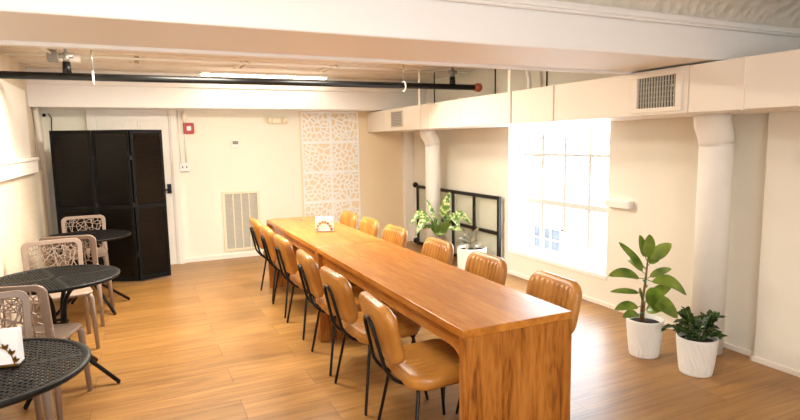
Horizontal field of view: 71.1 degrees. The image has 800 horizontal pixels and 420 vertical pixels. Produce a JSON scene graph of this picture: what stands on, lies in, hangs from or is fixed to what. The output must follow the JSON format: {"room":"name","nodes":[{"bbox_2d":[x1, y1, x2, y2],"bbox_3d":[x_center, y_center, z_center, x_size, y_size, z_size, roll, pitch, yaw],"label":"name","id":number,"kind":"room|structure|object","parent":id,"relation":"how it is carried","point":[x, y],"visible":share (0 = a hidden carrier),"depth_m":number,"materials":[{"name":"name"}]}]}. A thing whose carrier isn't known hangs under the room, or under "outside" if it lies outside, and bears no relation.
{"room":"cafe dining area","nodes":[
{"label":"cafe dining area","id":0,"kind":"room"},
{"bbox_2d":[0,50,51,327],"bbox_3d":[-2.123,0.143,1.935,0.250,2.420,10.450,-4,8,-25],"label":"wall","id":1,"kind":"structure","parent":0,"point":[23,206],"depth_m":5.20,"materials":[{"name":"paint"}]},
{"bbox_2d":[0,79,30,160],"bbox_3d":[-1.897,-0.384,1.431,0.208,0.680,9.460,-4,8,-25],"label":"window","id":2,"kind":"structure","parent":1,"relation":"attached to","point":[14,132],"depth_m":5.05,"materials":[{"name":"glass"}]},
{"bbox_2d":[0,157,38,181],"bbox_3d":[-1.873,0.021,1.511,0.265,0.155,9.500,-4,8,-25],"label":"trim","id":3,"kind":"structure","parent":1,"relation":"attached to","point":[13,168],"depth_m":4.82,"materials":[{"name":"paint"}]},
{"bbox_2d":[32,108,55,266],"bbox_3d":[-4.176,-0.175,6.554,0.130,2.004,0.330,-4,8,-25],"label":"trim","id":4,"kind":"structure","parent":1,"relation":"attached to","point":[37,116],"depth_m":6.43,"materials":[{"name":"paint"}]},
{"bbox_2d":[41,109,402,265],"bbox_3d":[-2.039,-0.573,7.804,5.700,2.420,0.203,-4,8,-25],"label":"wall","id":5,"kind":"structure","parent":0,"point":[267,159],"depth_m":7.74,"materials":[{"name":"paint"}]},
{"bbox_2d":[85,110,95,129],"bbox_3d":[-3.739,-0.223,6.904,0.100,2.000,0.060,-4,8,-25],"label":"trim","id":6,"kind":"structure","parent":5,"relation":"attached to","point":[90,114],"depth_m":6.77,"materials":[{"name":"paint"}]},
{"bbox_2d":[95,110,177,264],"bbox_3d":[-3.309,-0.251,7.069,0.820,2.000,0.121,-4,8,-25],"label":"door","id":7,"kind":"structure","parent":5,"relation":"in","point":[105,119],"depth_m":7.08,"materials":[{"name":"paint"}]},
{"bbox_2d":[168,110,184,263],"bbox_3d":[-2.906,-0.283,7.283,0.095,2.000,0.070,-4,8,-25],"label":"trim","id":8,"kind":"structure","parent":5,"relation":"attached to","point":[173,138],"depth_m":7.25,"materials":[{"name":"paint"}]},
{"bbox_2d":[177,110,189,171],"bbox_3d":[-2.818,-0.900,7.264,0.120,0.795,0.052,-4,8,-25],"label":"conduit","id":9,"kind":"object","parent":5,"relation":"attached to","point":[183,166],"visible":0.9,"depth_m":7.27,"materials":[{"name":"white plastic"}]},
{"bbox_2d":[179,163,189,171],"bbox_3d":[-2.812,-0.560,7.305,0.120,0.110,0.052,-4,8,-25],"label":"socket","id":10,"kind":"object","parent":9,"relation":"attached to","point":[183,166],"depth_m":7.28,"materials":[{"name":"white plastic"}]},
{"bbox_2d":[182,113,187,119],"bbox_3d":[-2.791,-1.208,7.252,0.070,0.090,0.033,-4,8,-25],"label":"alarm box","id":11,"kind":"object","parent":5,"relation":"attached to","point":[184,115],"visible":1,"depth_m":7.24,"materials":[{"name":"beige plastic"}]},
{"bbox_2d":[183,123,193,133],"bbox_3d":[-2.745,-1.061,7.272,0.130,0.140,0.065,-4,8,-25],"label":"fire alarm","id":12,"kind":"object","parent":5,"relation":"attached to","point":[188,128],"visible":1,"depth_m":7.25,"materials":[{"name":"red plastic"}]},
{"bbox_2d":[185,251,262,262],"bbox_3d":[-1.399,0.567,8.116,3.210,0.060,0.018,-4,8,-25],"label":"baseboard","id":13,"kind":"structure","parent":5,"relation":"attached to","point":[247,254],"depth_m":7.63,"materials":[{"name":"paint"}]},
{"bbox_2d":[231,140,239,147],"bbox_3d":[-2.223,-0.892,7.555,0.110,0.110,0.031,-4,8,-25],"label":"thermostat","id":14,"kind":"object","parent":5,"relation":"attached to","point":[234,143],"visible":1,"depth_m":7.54,"materials":[{"name":"white plastic"}]},
{"bbox_2d":[222,190,260,251],"bbox_3d":[-2.172,0.147,7.704,0.500,0.820,0.020,-4,8,-25],"label":"air vent","id":15,"kind":"object","parent":5,"relation":"in","point":[238,207],"visible":0.84,"depth_m":7.69,"materials":[{"name":"beige plastic"}]},
{"bbox_2d":[267,117,287,123],"bbox_3d":[-1.698,-1.234,7.725,0.290,0.090,0.099,-4,8,-25],"label":"emergency light","id":16,"kind":"object","parent":5,"relation":"attached to","point":[270,120],"visible":1,"depth_m":7.72,"materials":[{"name":"beige plastic"}]},
{"bbox_2d":[301,112,330,142],"bbox_3d":[-1.201,-1.185,8.009,0.433,0.433,0.009,-4,8,-25],"label":"lattice panel","id":17,"kind":"object","parent":5,"relation":"attached to","point":[318,121],"visible":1,"depth_m":8.01,"materials":[{"name":"white wood"}]},
{"bbox_2d":[302,142,331,172],"bbox_3d":[-1.194,-0.757,8.061,0.433,0.433,0.009,-4,8,-25],"label":"lattice panel","id":18,"kind":"object","parent":5,"relation":"attached to","point":[311,143],"visible":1,"depth_m":8.05,"materials":[{"name":"white wood"}]},
{"bbox_2d":[303,172,332,202],"bbox_3d":[-1.187,-0.330,8.113,0.433,0.433,0.009,-4,8,-25],"label":"lattice panel","id":19,"kind":"object","parent":5,"relation":"attached to","point":[318,173],"visible":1,"depth_m":8.11,"materials":[{"name":"white wood"}]},
{"bbox_2d":[304,201,332,215],"bbox_3d":[-1.180,0.098,8.165,0.433,0.433,0.009,-4,8,-25],"label":"lattice panel","id":20,"kind":"object","parent":5,"relation":"attached to","point":[328,202],"visible":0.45,"depth_m":8.15,"materials":[{"name":"white wood"}]},
{"bbox_2d":[330,112,358,141],"bbox_3d":[-0.811,-1.214,8.189,0.433,0.433,0.009,-4,8,-25],"label":"lattice panel","id":21,"kind":"object","parent":5,"relation":"attached to","point":[331,113],"visible":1,"depth_m":8.19,"materials":[{"name":"white wood"}]},
{"bbox_2d":[331,142,359,171],"bbox_3d":[-0.803,-0.786,8.241,0.433,0.433,0.009,-4,8,-25],"label":"lattice panel","id":22,"kind":"object","parent":5,"relation":"attached to","point":[336,143],"visible":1,"depth_m":8.23,"materials":[{"name":"white wood"}]},
{"bbox_2d":[332,171,359,200],"bbox_3d":[-0.796,-0.358,8.293,0.433,0.433,0.009,-4,8,-25],"label":"lattice panel","id":23,"kind":"object","parent":5,"relation":"attached to","point":[341,172],"visible":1,"depth_m":8.29,"materials":[{"name":"white wood"}]},
{"bbox_2d":[333,200,360,227],"bbox_3d":[-0.789,0.070,8.345,0.433,0.433,0.009,-4,8,-25],"label":"lattice panel","id":24,"kind":"object","parent":5,"relation":"attached to","point":[348,201],"visible":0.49,"depth_m":8.31,"materials":[{"name":"white wood"}]},
{"bbox_2d":[402,132,414,241],"bbox_3d":[0.130,-0.379,8.685,0.160,1.750,0.090,-4,8,-25],"label":"trim","id":25,"kind":"structure","parent":5,"relation":"attached to","point":[407,137],"depth_m":8.64,"materials":[{"name":"paint"}]},
{"bbox_2d":[0,45,480,80],"bbox_3d":[-0.984,-1.587,5.354,5.700,0.150,5.600,-4,8,-25],"label":"ceiling","id":26,"kind":"structure","parent":0,"point":[19,56],"depth_m":6.21,"materials":[{"name":"paint"}]},
{"bbox_2d":[39,47,80,62],"bbox_3d":[-2.916,-1.351,4.716,0.266,0.100,0.860,-3,7,-20],"label":"junction box","id":27,"kind":"object","parent":26,"relation":"attached to","point":[52,55],"visible":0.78,"depth_m":5.01,"materials":[{"name":"white plastic"}]},
{"bbox_2d":[131,56,141,65],"bbox_3d":[-2.642,-1.497,5.614,0.098,0.030,0.550,-4,8,-25],"label":"batten","id":28,"kind":"object","parent":26,"relation":"attached to","point":[132,57],"visible":0.82,"depth_m":5.57,"materials":[{"name":"paint"}]},
{"bbox_2d":[26,68,425,111],"bbox_3d":[-2.061,-1.517,7.283,5.150,0.420,0.530,-4,8,-25],"label":"beam","id":29,"kind":"structure","parent":26,"relation":"attached to","point":[42,94],"depth_m":6.89,"materials":[{"name":"paint"}]},
{"bbox_2d":[0,52,468,73],"bbox_3d":[-1.345,-1.550,5.966,4.850,0.022,0.022,-4,8,-25],"label":"conduit","id":30,"kind":"object","parent":26,"relation":"attached to","point":[6,53],"visible":1,"depth_m":5.76,"materials":[{"name":"white metal"}]},
{"bbox_2d":[0,47,473,79],"bbox_3d":[-1.213,-1.518,5.504,5.000,0.015,2.910,-4,8,-25],"label":"strips","id":31,"kind":"object","parent":26,"relation":"attached to","point":[1,48],"visible":0.42,"depth_m":6.11,"materials":[{"name":"paint"}]},
{"bbox_2d":[0,48,481,91],"bbox_3d":[-1.180,-1.334,5.402,4.650,0.322,0.114,-4,8,-25],"label":"pipe","id":32,"kind":"object","parent":26,"relation":"hanging from","point":[67,74],"visible":0.94,"depth_m":5.14,"materials":[{"name":"black metal"}]},
{"bbox_2d":[233,61,250,69],"bbox_3d":[-1.708,-1.565,6.044,0.098,0.030,0.550,-4,8,-25],"label":"batten","id":33,"kind":"object","parent":26,"relation":"attached to","point":[236,66],"visible":0.82,"depth_m":6.05,"materials":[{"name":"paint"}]},
{"bbox_2d":[199,71,327,79],"bbox_3d":[-1.646,-1.661,6.901,1.560,0.055,0.100,-4,8,-25],"label":"tube light","id":34,"kind":"object","parent":26,"relation":"attached to","point":[226,74],"visible":0.88,"depth_m":6.85,"materials":[{"name":"white plastic"}]},
{"bbox_2d":[317,65,339,72],"bbox_3d":[-0.829,-1.629,6.449,0.098,0.030,0.550,-4,8,-25],"label":"batten","id":35,"kind":"object","parent":26,"relation":"attached to","point":[324,70],"visible":0.82,"depth_m":6.45,"materials":[{"name":"paint"}]},
{"bbox_2d":[0,0,799,71],"bbox_3d":[0.100,-1.052,2.825,5.280,0.497,0.620,-4,8,-25],"label":"beam","id":36,"kind":"structure","parent":26,"relation":"attached to","point":[409,30],"depth_m":2.54,"materials":[{"name":"paint"}]},
{"bbox_2d":[0,40,638,74],"bbox_3d":[-0.085,-0.832,3.105,5.150,0.035,0.035,-4,8,-25],"label":"trim","id":37,"kind":"structure","parent":36,"relation":"attached to","point":[2,42],"depth_m":2.84,"materials":[{"name":"paint"}]},
{"bbox_2d":[442,0,799,36],"bbox_3d":[0.240,-0.972,2.534,5.280,0.053,0.038,-4,8,-25],"label":"trim","id":38,"kind":"structure","parent":36,"relation":"attached to","point":[541,5],"depth_m":2.99,"materials":[{"name":"paint"}]},
{"bbox_2d":[557,0,799,27],"bbox_3d":[0.276,-1.064,2.440,5.280,0.170,0.220,-4,8,-25],"label":"trim","id":39,"kind":"structure","parent":36,"relation":"attached to","point":[786,13],"depth_m":3.30,"materials":[{"name":"paint"}]},
{"bbox_2d":[525,70,531,88],"bbox_3d":[1.023,-1.389,5.851,0.688,0.431,0.059,1,7,16],"label":"conduit","id":40,"kind":"object","parent":26,"relation":"attached to","point":[529,82],"visible":0.21,"depth_m":5.74,"materials":[{"name":"white metal"}]},
{"bbox_2d":[367,49,799,131],"bbox_3d":[1.284,-1.181,5.321,0.768,0.723,6.937,-4,8,-25],"label":"air duct","id":41,"kind":"object","parent":26,"relation":"hanging from","point":[764,83],"visible":0.94,"depth_m":3.90,"materials":[{"name":"metal"}]},
{"bbox_2d":[391,110,402,126],"bbox_3d":[-0.041,-1.194,7.357,0.010,0.205,0.370,-4,8,-25],"label":"vent","id":42,"kind":"object","parent":41,"relation":"attached to","point":[396,115],"depth_m":7.33,"materials":[{"name":"grey metal"}]},
{"bbox_2d":[419,130,440,238],"bbox_3d":[0.411,-0.219,7.543,0.291,1.700,0.228,-4,8,-25],"label":"column","id":43,"kind":"object","parent":41,"relation":"attached to","point":[430,138],"visible":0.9,"depth_m":7.46,"materials":[{"name":"white paint"}]},
{"bbox_2d":[639,74,675,108],"bbox_3d":[1.683,-0.771,3.667,0.002,0.200,0.300,-4,8,-25],"label":"register","id":44,"kind":"object","parent":41,"relation":"attached to","point":[655,90],"depth_m":3.66,"materials":[{"name":"beige metal"}]},
{"bbox_2d":[691,114,734,354],"bbox_3d":[2.194,0.185,3.972,0.305,1.700,0.247,-4,8,-25],"label":"column","id":45,"kind":"object","parent":41,"relation":"attached to","point":[715,133],"visible":0.9,"depth_m":3.90,"materials":[{"name":"white paint"}]},
{"bbox_2d":[0,241,799,419],"bbox_3d":[0.200,1.226,3.232,5.700,0.120,11.000,-4,8,-25],"label":"floor","id":46,"kind":"structure","parent":0,"point":[202,340],"depth_m":3.83,"materials":[{"name":"laminate"}]},
{"bbox_2d":[0,290,54,419],"bbox_3d":[-1.963,0.857,2.693,0.438,0.817,0.503,-7,9,-41],"label":"chair","id":47,"kind":"object","parent":46,"relation":"on","point":[23,296],"visible":0.46,"depth_m":2.91,"materials":[{"name":"beige plastic"}]},
{"bbox_2d":[0,338,90,408],"bbox_3d":[-1.585,0.965,2.142,0.760,0.720,0.760,-5,8,-30],"label":"cafe table","id":48,"kind":"object","parent":46,"relation":"on","point":[83,355],"visible":0.87,"depth_m":2.13,"materials":[{"name":"black metal"}]},
{"bbox_2d":[0,344,24,367],"bbox_3d":[-1.548,0.547,2.151,0.166,0.105,0.061,-3,7,-17],"label":"napkin holder","id":49,"kind":"object","parent":48,"relation":"on","point":[10,352],"visible":0.44,"depth_m":2.14,"materials":[{"name":"brown wood"}]},
{"bbox_2d":[0,327,24,364],"bbox_3d":[-1.548,0.526,2.150,0.161,0.133,0.045,-3,7,-17],"label":"napkin stack","id":50,"kind":"object","parent":49,"relation":"in","point":[12,336],"visible":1,"depth_m":2.15,"materials":[{"name":"white paper"}]},
{"bbox_2d":[0,285,92,419],"bbox_3d":[-2.160,0.789,3.278,0.438,0.817,0.503,-2,7,-9],"label":"chair","id":51,"kind":"object","parent":46,"relation":"on","point":[47,329],"visible":0.38,"depth_m":3.11,"materials":[{"name":"beige plastic"}]},
{"bbox_2d":[0,264,120,409],"bbox_3d":[-2.227,0.791,3.664,0.760,0.720,0.760,-7,9,-42],"label":"cafe table","id":52,"kind":"object","parent":46,"relation":"on","point":[68,278],"visible":0.68,"depth_m":3.64,"materials":[{"name":"black metal"}]},
{"bbox_2d":[21,238,99,348],"bbox_3d":[-2.653,0.666,4.358,0.438,0.817,0.503,-6,9,-37],"label":"chair","id":53,"kind":"object","parent":46,"relation":"on","point":[86,293],"visible":0.59,"depth_m":4.41,"materials":[{"name":"beige plastic"}]},
{"bbox_2d":[40,235,114,326],"bbox_3d":[-2.843,0.597,4.955,0.438,0.817,0.503,-3,7,-16],"label":"chair","id":54,"kind":"object","parent":46,"relation":"on","point":[91,238],"visible":0.3,"depth_m":4.75,"materials":[{"name":"beige plastic"}]},
{"bbox_2d":[39,229,130,316],"bbox_3d":[-2.960,0.599,5.342,0.760,0.720,0.760,-3,7,-13],"label":"cafe table","id":55,"kind":"object","parent":46,"relation":"on","point":[103,235],"visible":0.41,"depth_m":5.35,"materials":[{"name":"black metal"}]},
{"bbox_2d":[61,215,109,296],"bbox_3d":[-3.312,0.490,5.895,0.438,0.817,0.503,-4,8,-27],"label":"chair","id":56,"kind":"object","parent":46,"relation":"on","point":[102,251],"visible":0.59,"depth_m":6.00,"materials":[{"name":"beige plastic"}]},
{"bbox_2d":[49,130,170,281],"bbox_3d":[-3.252,-0.036,6.309,1.138,1.715,0.204,-3,7,-17],"label":"folding screen","id":57,"kind":"object","parent":46,"relation":"on","point":[116,175],"visible":0.82,"depth_m":6.29,"materials":[{"name":"black wood"}]},
{"bbox_2d":[249,217,311,301],"bbox_3d":[-1.250,0.474,5.772,0.552,0.809,0.508,-4,8,-27],"label":"leather chair","id":58,"kind":"object","parent":46,"relation":"on","point":[255,224],"visible":0.45,"depth_m":5.58,"materials":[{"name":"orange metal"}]},
{"bbox_2d":[260,224,314,317],"bbox_3d":[-1.011,0.533,5.250,0.552,0.809,0.508,-4,8,-25],"label":"leather chair","id":59,"kind":"object","parent":46,"relation":"on","point":[267,234],"visible":0.45,"depth_m":5.05,"materials":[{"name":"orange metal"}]},
{"bbox_2d":[273,234,307,339],"bbox_3d":[-0.753,0.599,4.677,0.552,0.809,0.508,-4,8,-26],"label":"leather chair","id":60,"kind":"object","parent":46,"relation":"on","point":[284,251],"visible":0.56,"depth_m":4.47,"materials":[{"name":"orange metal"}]},
{"bbox_2d":[266,215,385,339],"bbox_3d":[-0.768,0.547,5.338,0.595,0.750,1.849,-4,8,-25],"label":"dining table","id":61,"kind":"object","parent":46,"relation":"on","point":[300,232],"visible":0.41,"depth_m":5.06,"materials":[{"name":"brown wood"}]},
{"bbox_2d":[315,221,332,231],"bbox_3d":[-0.686,0.145,5.091,0.166,0.105,0.061,-1,7,3],"label":"napkin holder","id":62,"kind":"object","parent":61,"relation":"on","point":[321,222],"visible":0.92,"depth_m":5.06,"materials":[{"name":"brown wood"}]},
{"bbox_2d":[315,216,333,230],"bbox_3d":[-0.687,0.124,5.090,0.162,0.133,0.045,-1,7,3],"label":"napkin stack","id":63,"kind":"object","parent":62,"relation":"in","point":[322,227],"visible":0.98,"depth_m":5.07,"materials":[{"name":"white paper"}]},
{"bbox_2d":[296,249,384,375],"bbox_3d":[-0.439,0.678,3.983,0.552,0.809,0.508,-4,8,-23],"label":"leather chair","id":64,"kind":"object","parent":46,"relation":"on","point":[308,268],"visible":0.61,"depth_m":3.80,"materials":[{"name":"orange leather"}]},
{"bbox_2d":[339,211,356,228],"bbox_3d":[-0.742,0.435,6.020,0.552,0.809,0.508,-4,8,-25],"label":"leather chair","id":65,"kind":"object","parent":46,"relation":"on","point":[347,218],"visible":0.21,"depth_m":6.01,"materials":[{"name":"orange leather"}]},
{"bbox_2d":[359,217,378,236],"bbox_3d":[-0.492,0.495,5.487,0.552,0.809,0.508,-4,8,-24],"label":"leather chair","id":66,"kind":"object","parent":46,"relation":"on","point":[368,225],"visible":0.25,"depth_m":5.47,"materials":[{"name":"orange leather"}]},
{"bbox_2d":[320,266,428,415],"bbox_3d":[-0.188,0.740,3.436,0.552,0.809,0.508,-4,8,-27],"label":"leather chair","id":67,"kind":"object","parent":46,"relation":"on","point":[338,292],"visible":0.78,"depth_m":3.26,"materials":[{"name":"orange leather"}]},
{"bbox_2d":[382,224,407,247],"bbox_3d":[-0.227,0.560,4.924,0.552,0.809,0.508,-4,8,-27],"label":"leather chair","id":68,"kind":"object","parent":46,"relation":"on","point":[397,235],"visible":0.21,"depth_m":4.92,"materials":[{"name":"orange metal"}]},
{"bbox_2d":[359,291,458,419],"bbox_3d":[0.093,0.809,2.827,0.552,0.809,0.508,-4,7,-22],"label":"leather chair","id":69,"kind":"object","parent":46,"relation":"on","point":[431,364],"visible":0.91,"depth_m":2.67,"materials":[{"name":"orange leather"}]},
{"bbox_2d":[416,237,453,333],"bbox_3d":[0.103,0.640,4.219,0.552,0.809,0.508,-4,8,-25],"label":"leather chair","id":70,"kind":"object","parent":46,"relation":"on","point":[441,250],"visible":0.3,"depth_m":4.21,"materials":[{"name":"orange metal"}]},
{"bbox_2d":[410,192,471,236],"bbox_3d":[0.503,0.235,6.945,0.771,0.938,0.350,-1,7,0],"label":"variegated plant","id":71,"kind":"object","parent":46,"relation":"on","point":[444,210],"visible":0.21,"depth_m":6.89,"materials":[{"name":"green plant"}]},
{"bbox_2d":[316,241,571,419],"bbox_3d":[0.085,0.754,3.519,0.595,0.750,2.171,-4,8,-25],"label":"dining table","id":72,"kind":"object","parent":46,"relation":"on","point":[513,347],"visible":0.88,"depth_m":2.62,"materials":[{"name":"brown wood"}]},
{"bbox_2d":[413,182,500,256],"bbox_3d":[0.696,0.155,7.564,0.084,0.942,2.242,-4,8,-25],"label":"barrier","id":73,"kind":"object","parent":46,"relation":"on","point":[473,226],"visible":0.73,"depth_m":7.04,"materials":[{"name":"black metal"}]},
{"bbox_2d":[411,251,506,398],"bbox_3d":[0.382,0.707,3.626,0.552,0.809,0.508,-4,8,-26],"label":"leather chair","id":74,"kind":"object","parent":46,"relation":"on","point":[488,266],"visible":0.23,"depth_m":3.63,"materials":[{"name":"brown leather"}]},
{"bbox_2d":[456,227,486,269],"bbox_3d":[0.847,0.466,6.611,0.350,0.550,0.356,1,7,18],"label":"rubber plant","id":75,"kind":"object","parent":46,"relation":"on","point":[463,251],"visible":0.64,"depth_m":6.56,"materials":[{"name":"green plant"}]},
{"bbox_2d":[455,270,581,413],"bbox_3d":[0.658,0.774,3.037,0.552,0.809,0.508,-4,8,-23],"label":"leather chair","id":76,"kind":"object","parent":46,"relation":"on","point":[566,293],"visible":0.34,"depth_m":3.03,"materials":[{"name":"brown leather"}]},
{"bbox_2d":[609,234,686,358],"bbox_3d":[1.734,0.599,3.999,0.544,0.887,0.308,-1,7,3],"label":"rubber plant","id":77,"kind":"object","parent":46,"relation":"on","point":[644,334],"visible":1,"depth_m":3.94,"materials":[{"name":"green plant"}]},
{"bbox_2d":[661,306,726,377],"bbox_3d":[1.953,0.869,3.694,0.363,0.418,0.352,-2,7,-11],"label":"plant","id":78,"kind":"object","parent":46,"relation":"on","point":[697,341],"visible":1,"depth_m":3.63,"materials":[{"name":"green plant"}]},
{"bbox_2d":[413,68,768,350],"bbox_3d":[1.473,-0.450,6.309,0.300,2.420,5.490,-4,8,-25],"label":"wall","id":79,"kind":"structure","parent":0,"point":[653,163],"depth_m":4.83,"materials":[{"name":"paint"}]},
{"bbox_2d":[508,122,608,279],"bbox_3d":[1.666,-0.235,5.802,0.222,1.610,1.530,-4,8,-25],"label":"window","id":80,"kind":"structure","parent":79,"relation":"in","point":[586,266],"depth_m":5.89,"materials":[{"name":"paint"}]},
{"bbox_2d":[421,241,753,355],"bbox_3d":[1.367,0.747,6.345,0.020,0.040,5.400,-4,8,-25],"label":"baseboard","id":81,"kind":"structure","parent":79,"relation":"attached to","point":[732,347],"depth_m":5.09,"materials":[{"name":"paint"}]},
{"bbox_2d":[605,198,633,208],"bbox_3d":[1.931,-0.054,4.942,0.064,0.070,0.280,-4,8,-25],"label":"wall box","id":82,"kind":"object","parent":79,"relation":"attached to","point":[616,203],"visible":1,"depth_m":4.89,"materials":[{"name":"white plastic"}]},
{"bbox_2d":[754,111,799,370],"bbox_3d":[3.655,0.296,1.616,0.365,2.000,4.960,-4,8,-25],"label":"wall pier","id":83,"kind":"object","parent":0,"point":[777,336],"visible":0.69,"depth_m":3.67,"materials":[{"name":"paint"}]},
{"bbox_2d":[749,354,799,377],"bbox_3d":[3.514,1.279,1.671,0.065,0.040,4.978,-4,8,-25],"label":"baseboard","id":84,"kind":"object","parent":83,"relation":"attached to","point":[752,357],"visible":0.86,"depth_m":3.74,"materials":[{"name":"paint"}]},
{"label":"outside","id":85,"kind":"structure","parent":0,"visible":0},
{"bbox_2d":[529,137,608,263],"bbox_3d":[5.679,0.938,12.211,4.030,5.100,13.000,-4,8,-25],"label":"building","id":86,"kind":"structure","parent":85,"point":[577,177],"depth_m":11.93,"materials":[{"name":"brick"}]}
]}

